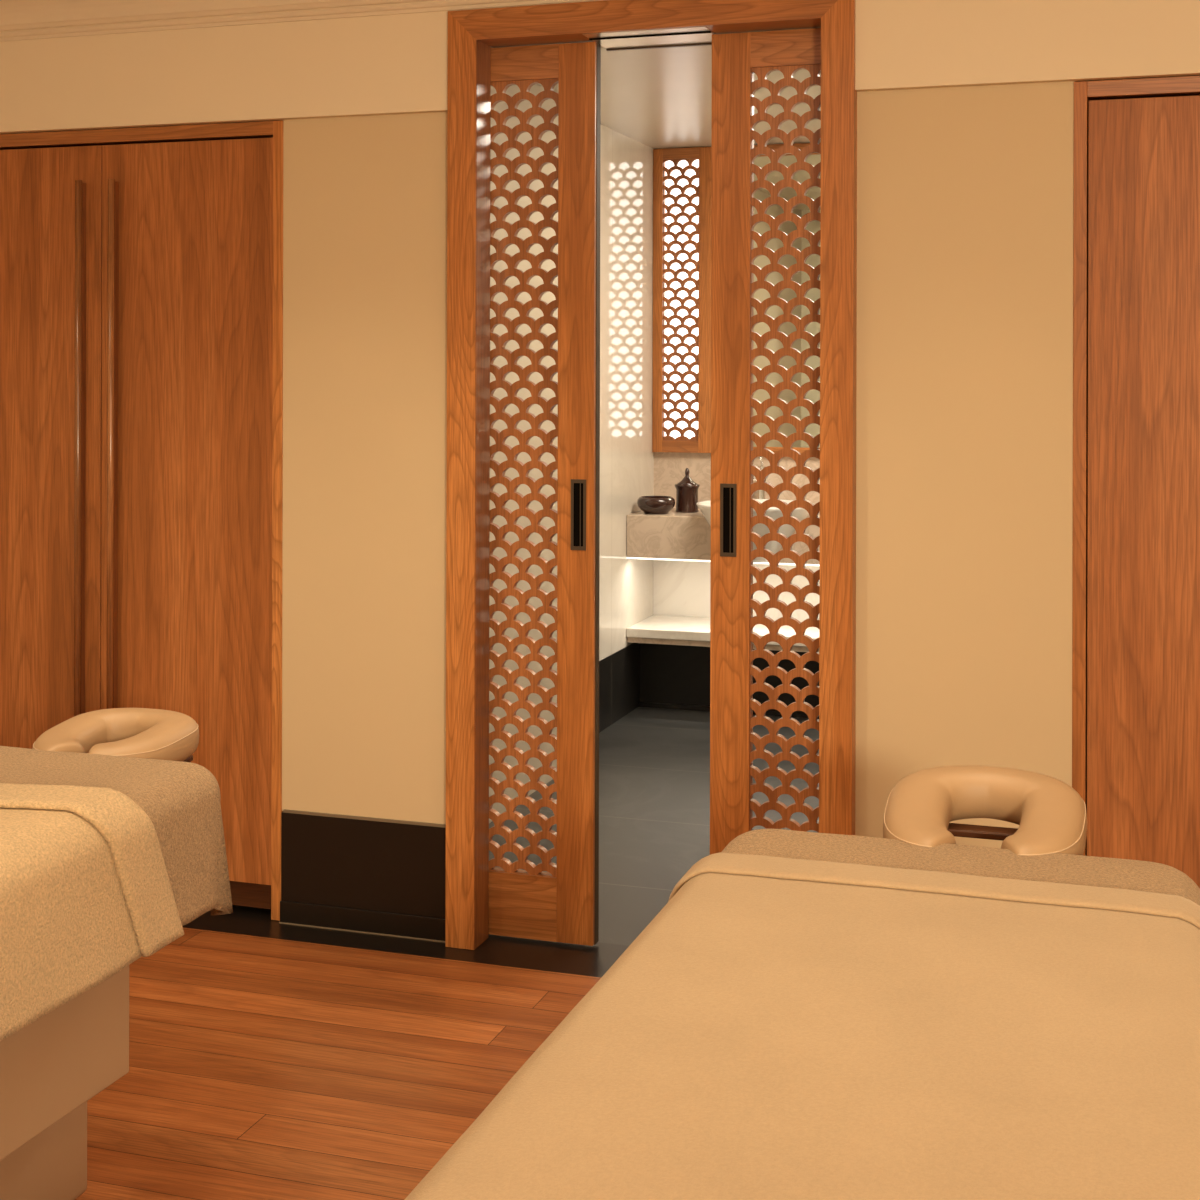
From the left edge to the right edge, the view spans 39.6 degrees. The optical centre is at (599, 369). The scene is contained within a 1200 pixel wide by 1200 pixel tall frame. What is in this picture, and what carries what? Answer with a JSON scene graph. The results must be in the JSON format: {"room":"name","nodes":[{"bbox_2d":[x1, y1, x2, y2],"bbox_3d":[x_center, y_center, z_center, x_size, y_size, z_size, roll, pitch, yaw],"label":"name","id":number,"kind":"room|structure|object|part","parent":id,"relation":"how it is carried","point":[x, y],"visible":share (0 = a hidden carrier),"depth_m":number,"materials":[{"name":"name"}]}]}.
{"room":"spa massage room","nodes":[
{"label":"spa massage room","id":0,"kind":"room"},
{"bbox_2d":[75,928,600,1199],"bbox_3d":[-0.848,1.528,0.966,5.600,0.060,6.520,0,0,18],"label":"floor","id":1,"kind":"structure","parent":0,"point":[261,1068],"depth_m":3.60,"materials":[{"name":"brown wood"}]},
{"bbox_2d":[0,708,198,1199],"bbox_3d":[-1.251,1.083,2.325,0.695,0.829,2.133,0,0,18],"label":"massage table","id":2,"kind":"object","parent":1,"relation":"on","point":[50,1068],"visible":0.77,"depth_m":2.86,"materials":[{"name":"beige leather"}]},
{"bbox_2d":[32,708,198,760],"bbox_3d":[-0.926,0.717,3.182,0.281,0.096,0.301,0,0,18],"label":"cushion","id":3,"kind":"object","parent":2,"relation":"on","point":[147,733],"depth_m":3.18,"materials":[{"name":"beige leather"}]},
{"bbox_2d":[0,746,232,925],"bbox_3d":[-1.287,0.834,2.202,0.758,0.277,1.949,0,0,18],"label":"cover","id":4,"kind":"object","parent":2,"relation":"on","point":[181,800],"visible":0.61,"depth_m":2.88,"materials":[{"name":"beige fabric"}]},
{"bbox_2d":[0,783,183,1040],"bbox_3d":[-1.324,0.809,2.095,0.784,0.274,1.715,0,0,18],"label":"blanket","id":5,"kind":"object","parent":4,"relation":"on","point":[86,893],"visible":1,"depth_m":2.55,"materials":[{"name":"beige fabric"}]},
{"bbox_3d":[-0.925,0.754,3.185,0.230,0.012,0.195,0,0,18],"label":"support plate","id":6,"kind":"part","parent":2,"relation":"part of","materials":[{"name":"brown wood"}]},
{"bbox_2d":[182,905,628,977],"bbox_3d":[0.191,1.530,4.183,5.600,0.060,0.240,0,0,18],"label":"floor border","id":7,"kind":"structure","parent":1,"relation":"on","point":[596,960],"depth_m":4.34,"materials":[{"name":"black stone"}]},
{"bbox_2d":[0,120,283,920],"bbox_3d":[-1.399,0.408,4.752,1.154,2.175,0.156,0,0,18],"label":"wardrobe","id":8,"kind":"object","parent":7,"relation":"on","point":[141,268],"visible":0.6,"depth_m":4.66,"materials":[{"name":"brown wood"}]},
{"bbox_3d":[-1.667,0.384,4.810,0.542,2.040,0.022,0,0,18],"label":"door","id":9,"kind":"part","parent":8,"relation":"part of","materials":[{"name":"brown wood"}]},
{"bbox_3d":[-1.472,0.271,4.704,0.019,1.611,0.019,0,0,18],"label":"handle","id":10,"kind":"part","parent":8,"relation":"part of","materials":[{"name":"brown wood"}]},
{"bbox_3d":[-1.370,0.271,4.671,0.019,1.611,0.019,0,0,18],"label":"handle","id":11,"kind":"part","parent":8,"relation":"part of","materials":[{"name":"brown wood"}]},
{"bbox_3d":[-1.391,-0.661,4.768,1.094,0.037,0.123,0,0,18],"label":"rail","id":12,"kind":"part","parent":8,"relation":"part of","materials":[{"name":"brown wood"}]},
{"bbox_3d":[-1.148,0.385,4.642,0.543,2.040,0.022,0,0,18],"label":"door","id":13,"kind":"part","parent":8,"relation":"part of","materials":[{"name":"brown wood"}]},
{"bbox_3d":[-0.860,0.409,4.594,0.030,2.175,0.124,0,0,18],"label":"panel","id":14,"kind":"part","parent":8,"relation":"part of","materials":[{"name":"brown wood"}]},
{"bbox_2d":[1072,76,1199,887],"bbox_3d":[1.715,0.416,3.746,1.255,2.175,0.156,0,0,18],"label":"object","id":15,"kind":"object","parent":7,"relation":"on","point":[1136,600],"visible":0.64,"depth_m":3.86,"materials":[{"name":"brown wood"}]},
{"bbox_3d":[1.137,0.414,3.949,0.030,2.175,0.124,0,0,18],"label":"panel","id":16,"kind":"part","parent":15,"relation":"part of","materials":[{"name":"brown wood"}]},
{"bbox_3d":[1.723,-0.653,3.762,1.195,0.037,0.123,0,0,18],"label":"rail","id":17,"kind":"part","parent":15,"relation":"part of","materials":[{"name":"brown wood"}]},
{"bbox_2d":[883,765,1086,855],"bbox_3d":[0.278,1.071,1.703,0.679,0.859,2.190,0,0,18],"label":"cradle","id":18,"kind":"object","parent":1,"relation":"on","point":[1051,815],"visible":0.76,"depth_m":2.60,"materials":[{"name":"dark leather"},{"name":"tan vinyl"}]},
{"bbox_2d":[722,829,1199,905],"bbox_3d":[0.239,0.835,1.580,0.737,0.270,1.991,0,0,18],"label":"cover","id":19,"kind":"object","parent":18,"relation":"on","point":[1147,876],"visible":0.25,"depth_m":2.39,"materials":[{"name":"beige fabric"}]},
{"bbox_2d":[405,852,1199,1199],"bbox_3d":[0.199,0.825,1.456,0.752,0.284,1.739,0,0,18],"label":"blanket","id":20,"kind":"object","parent":19,"relation":"on","point":[782,1028],"visible":1,"depth_m":1.69,"materials":[{"name":"beige fabric"}]},
{"bbox_3d":[0.592,0.734,2.575,0.230,0.012,0.195,0,0,18],"label":"support plate","id":21,"kind":"part","parent":18,"relation":"part of","materials":[{"name":"brown wood"}]},
{"bbox_2d":[489,84,557,822],"bbox_3d":[-0.416,0.241,5.481,0.080,2.516,1.725,0,0,18],"label":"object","id":22,"kind":"structure","parent":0,"point":[512,345],"depth_m":5.81,"materials":[{"name":"beige paint"}]},
{"bbox_2d":[0,0,1199,848],"bbox_3d":[0.199,0.041,4.195,5.600,2.320,0.063,0,0,18],"label":"wall","id":23,"kind":"structure","parent":0,"point":[964,354],"depth_m":4.04,"materials":[{"name":"beige paint"}]},
{"bbox_2d":[0,0,596,41],"bbox_3d":[0.167,-1.028,4.089,5.600,0.183,0.160,0,0,18],"label":"ceiling","id":24,"kind":"structure","parent":23,"relation":"attached to","point":[19,19],"depth_m":4.58,"materials":[{"name":"paint"}]},
{"bbox_2d":[279,809,445,942],"bbox_3d":[-0.623,1.346,4.464,0.501,0.304,0.054,0,0,18],"label":"baseboard","id":25,"kind":"structure","parent":23,"relation":"attached to","point":[368,875],"depth_m":4.45,"materials":[{"name":"black wood"}]},
{"bbox_2d":[489,42,600,945],"bbox_3d":[-0.247,0.320,4.415,0.502,2.342,0.045,0,0,18],"label":"door","id":26,"kind":"structure","parent":23,"relation":"in","point":[560,903],"depth_m":4.36,"materials":[{"name":"brown wood"}]},
{"bbox_3d":[-0.249,1.408,4.416,0.299,0.166,0.042,0,0,18],"label":"rail","id":27,"kind":"part","parent":26,"relation":"part of","materials":[{"name":"brown wood"}]},
{"bbox_3d":[-0.247,0.281,4.414,0.303,2.092,0.021,0,0,18],"label":"lattice panel","id":28,"kind":"part","parent":26,"relation":"part of","materials":[{"name":"brown wood"}]},
{"bbox_3d":[-0.244,-0.807,4.416,0.299,0.088,0.042,0,0,18],"label":"rail","id":29,"kind":"part","parent":26,"relation":"part of","materials":[{"name":"brown wood"}]},
{"bbox_2d":[573,483,582,546],"bbox_3d":[-0.056,0.376,4.331,0.027,0.164,0.001,0,0,18],"label":"door handle","id":30,"kind":"object","parent":26,"relation":"on","point":[577,487],"depth_m":4.33,"materials":[{"name":"black metal"}]},
{"bbox_3d":[-0.056,0.376,4.331,0.042,0.184,0.003,0,0,18],"label":"flush pull","id":31,"kind":"part","parent":26,"relation":"part of","materials":[{"name":"brown metal"}]},
{"bbox_2d":[582,26,714,50],"bbox_3d":[0.140,-0.850,4.283,0.320,0.008,0.213,0,0,18],"label":"door track","id":32,"kind":"object","parent":23,"relation":"attached to","point":[689,36],"visible":0.83,"depth_m":4.28,"materials":[{"name":"silver metal"}]},
{"bbox_2d":[445,0,856,949],"bbox_3d":[0.093,0.284,4.297,1.157,2.430,0.235,0,0,18],"label":"trim","id":33,"kind":"structure","parent":23,"relation":"attached to","point":[471,33],"depth_m":4.25,"materials":[{"name":"brown wood"}]},
{"bbox_3d":[0.121,-0.891,4.213,1.057,0.079,0.092,0,0,18],"label":"head casing","id":34,"kind":"part","parent":33,"relation":"part of","materials":[{"name":"brown wood"}]},
{"bbox_3d":[0.583,0.285,4.063,0.080,2.430,0.092,0,0,18],"label":"casing","id":35,"kind":"part","parent":33,"relation":"part of","materials":[{"name":"brown wood"}]},
{"bbox_2d":[710,28,820,854],"bbox_3d":[0.524,0.322,4.166,0.502,2.342,0.045,0,0,18],"label":"door","id":36,"kind":"structure","parent":23,"relation":"in","point":[736,57],"depth_m":4.20,"materials":[{"name":"brown wood"}]},
{"bbox_2d":[723,487,732,552],"bbox_3d":[0.324,0.379,4.209,0.027,0.164,0.001,0,0,18],"label":"door handle","id":37,"kind":"object","parent":36,"relation":"on","point":[727,491],"depth_m":4.21,"materials":[{"name":"black metal"}]},
{"bbox_3d":[0.324,0.379,4.208,0.042,0.184,0.003,0,0,18],"label":"flush pull","id":38,"kind":"part","parent":36,"relation":"part of","materials":[{"name":"brown metal"}]},
{"bbox_3d":[0.524,0.283,4.165,0.303,2.092,0.021,0,0,18],"label":"lattice panel","id":39,"kind":"part","parent":36,"relation":"part of","materials":[{"name":"brown wood"}]},
{"bbox_3d":[0.528,-0.805,4.167,0.299,0.088,0.042,0,0,18],"label":"rail","id":40,"kind":"part","parent":36,"relation":"part of","materials":[{"name":"brown wood"}]},
{"bbox_2d":[599,125,653,660],"bbox_3d":[-0.283,0.093,6.184,0.100,2.220,3.145,0,0,18],"label":"wall","id":41,"kind":"structure","parent":0,"point":[626,164],"depth_m":7.22,"materials":[{"name":"beige paint"}]},
{"bbox_2d":[599,643,638,732],"bbox_3d":[-0.013,1.352,7.028,0.100,0.296,1.370,0,0,18],"label":"baseboard","id":42,"kind":"structure","parent":41,"relation":"attached to","point":[619,671],"depth_m":7.15,"materials":[{"name":"black tile"}]},
{"bbox_2d":[489,707,818,945],"bbox_3d":[0.688,1.532,5.835,1.970,0.060,3.210,0,0,18],"label":"floor","id":43,"kind":"structure","parent":0,"point":[654,763],"depth_m":5.70,"materials":[{"name":"tile"}]},
{"bbox_2d":[626,615,818,718],"bbox_3d":[1.106,1.314,7.159,1.949,0.378,0.426,0,0,18],"label":"bench","id":44,"kind":"object","parent":43,"relation":"on","point":[674,651],"visible":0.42,"depth_m":7.36,"materials":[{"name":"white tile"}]},
{"bbox_3d":[1.106,1.336,7.155,1.948,0.294,0.020,0,0,18],"label":"panel","id":45,"kind":"part","parent":44,"relation":"part of","materials":[{"name":"black wood"}]},
{"bbox_2d":[537,45,820,148],"bbox_3d":[0.704,-1.039,5.866,1.970,0.050,3.145,0,0,18],"label":"ceiling","id":46,"kind":"structure","parent":0,"point":[659,98],"depth_m":6.21,"materials":[{"name":"white paint"}]},
{"bbox_2d":[653,452,819,621],"bbox_3d":[1.200,0.245,7.410,1.970,2.516,0.100,0,0,18],"label":"wall","id":47,"kind":"structure","parent":0,"point":[680,588],"depth_m":7.60,"materials":[{"name":"white stone"}]},
{"bbox_2d":[652,147,710,452],"bbox_3d":[0.381,-0.318,7.617,0.277,1.387,0.050,0,0,18],"label":"decorative lattice panel","id":48,"kind":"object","parent":47,"relation":"in","point":[681,414],"depth_m":7.61,"materials":[{"name":"brown wood"}]},
{"bbox_3d":[0.372,0.349,7.619,0.170,0.054,0.050,0,0,18],"label":"frame","id":49,"kind":"part","parent":48,"relation":"part of","materials":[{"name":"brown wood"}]},
{"bbox_3d":[0.371,-0.320,7.610,0.174,1.288,0.014,0,0,18],"label":"lattice panel","id":50,"kind":"part","parent":48,"relation":"part of","materials":[{"name":"brown wood"}]},
{"bbox_3d":[0.375,-0.987,7.619,0.170,0.049,0.050,0,0,18],"label":"frame","id":51,"kind":"part","parent":48,"relation":"part of","materials":[{"name":"brown wood"}]},
{"bbox_3d":[0.379,-0.319,7.638,0.205,1.360,0.006,0,0,18],"label":"pane","id":52,"kind":"part","parent":48,"relation":"part of","materials":[{"name":"white glass"}]},
{"bbox_3d":[0.484,-0.317,7.584,0.061,1.387,0.050,0,0,18],"label":"frame","id":53,"kind":"part","parent":48,"relation":"part of","materials":[{"name":"brown wood"}]},
{"bbox_2d":[627,508,819,565],"bbox_3d":[1.108,0.728,7.160,1.949,0.192,0.430,0,0,18],"label":"countertop","id":54,"kind":"structure","parent":47,"relation":"attached to","point":[672,535],"depth_m":7.19,"materials":[{"name":"grey stone"}]},
{"bbox_2d":[637,496,674,513],"bbox_3d":[0.246,0.593,7.323,0.168,0.072,0.168,0,0,18],"label":"bowl","id":55,"kind":"object","parent":54,"relation":"on","point":[647,504],"visible":1,"depth_m":7.26,"materials":[{"name":"brown ceramic"}]},
{"bbox_2d":[675,468,699,512],"bbox_3d":[0.387,0.532,7.399,0.112,0.195,0.112,0,0,18],"label":"lidded jar","id":56,"kind":"object","parent":54,"relation":"on","point":[686,489],"visible":1,"depth_m":7.36,"materials":[{"name":"brown ceramic"}]},
{"bbox_3d":[0.387,0.474,7.399,0.092,0.078,0.092,0,0,18],"label":"lid","id":57,"kind":"part","parent":56,"relation":"part of","materials":[{"name":"brown ceramic"}]},
{"bbox_3d":[1.040,0.820,6.963,1.938,0.006,0.008,0,0,18],"label":"light strip","id":58,"kind":"part","parent":54,"relation":"part of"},
{"bbox_2d":[696,499,813,561],"bbox_3d":[0.664,0.692,7.136,0.504,0.243,0.504,0,0,18],"label":"basin","id":59,"kind":"object","parent":54,"relation":"in","point":[704,507],"visible":0.29,"depth_m":7.00,"materials":[{"name":"white ceramic"}]},
{"bbox_2d":[753,457,765,498],"bbox_3d":[0.705,0.507,7.392,0.052,0.247,0.170,0,0,18],"label":"tap","id":60,"kind":"object","parent":54,"relation":"on","point":[761,493],"visible":0.34,"depth_m":7.43,"materials":[{"name":"silver metal"}]},
{"bbox_2d":[753,142,820,453],"bbox_3d":[1.039,-0.316,7.394,1.100,1.387,0.030,0,0,18],"label":"wall mirror","id":61,"kind":"object","parent":47,"relation":"attached to","point":[761,328],"visible":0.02,"depth_m":7.45,"materials":[{"name":"clear glass"}]},
{"bbox_3d":[1.037,0.361,7.394,1.100,0.032,0.030,0,0,18],"label":"frame rail","id":62,"kind":"part","parent":61,"relation":"part of","materials":[{"name":"brown wood"}]},
{"bbox_3d":[1.040,-0.984,7.394,1.100,0.052,0.030,0,0,18],"label":"frame rail","id":63,"kind":"part","parent":61,"relation":"part of","materials":[{"name":"brown wood"}]}
]}

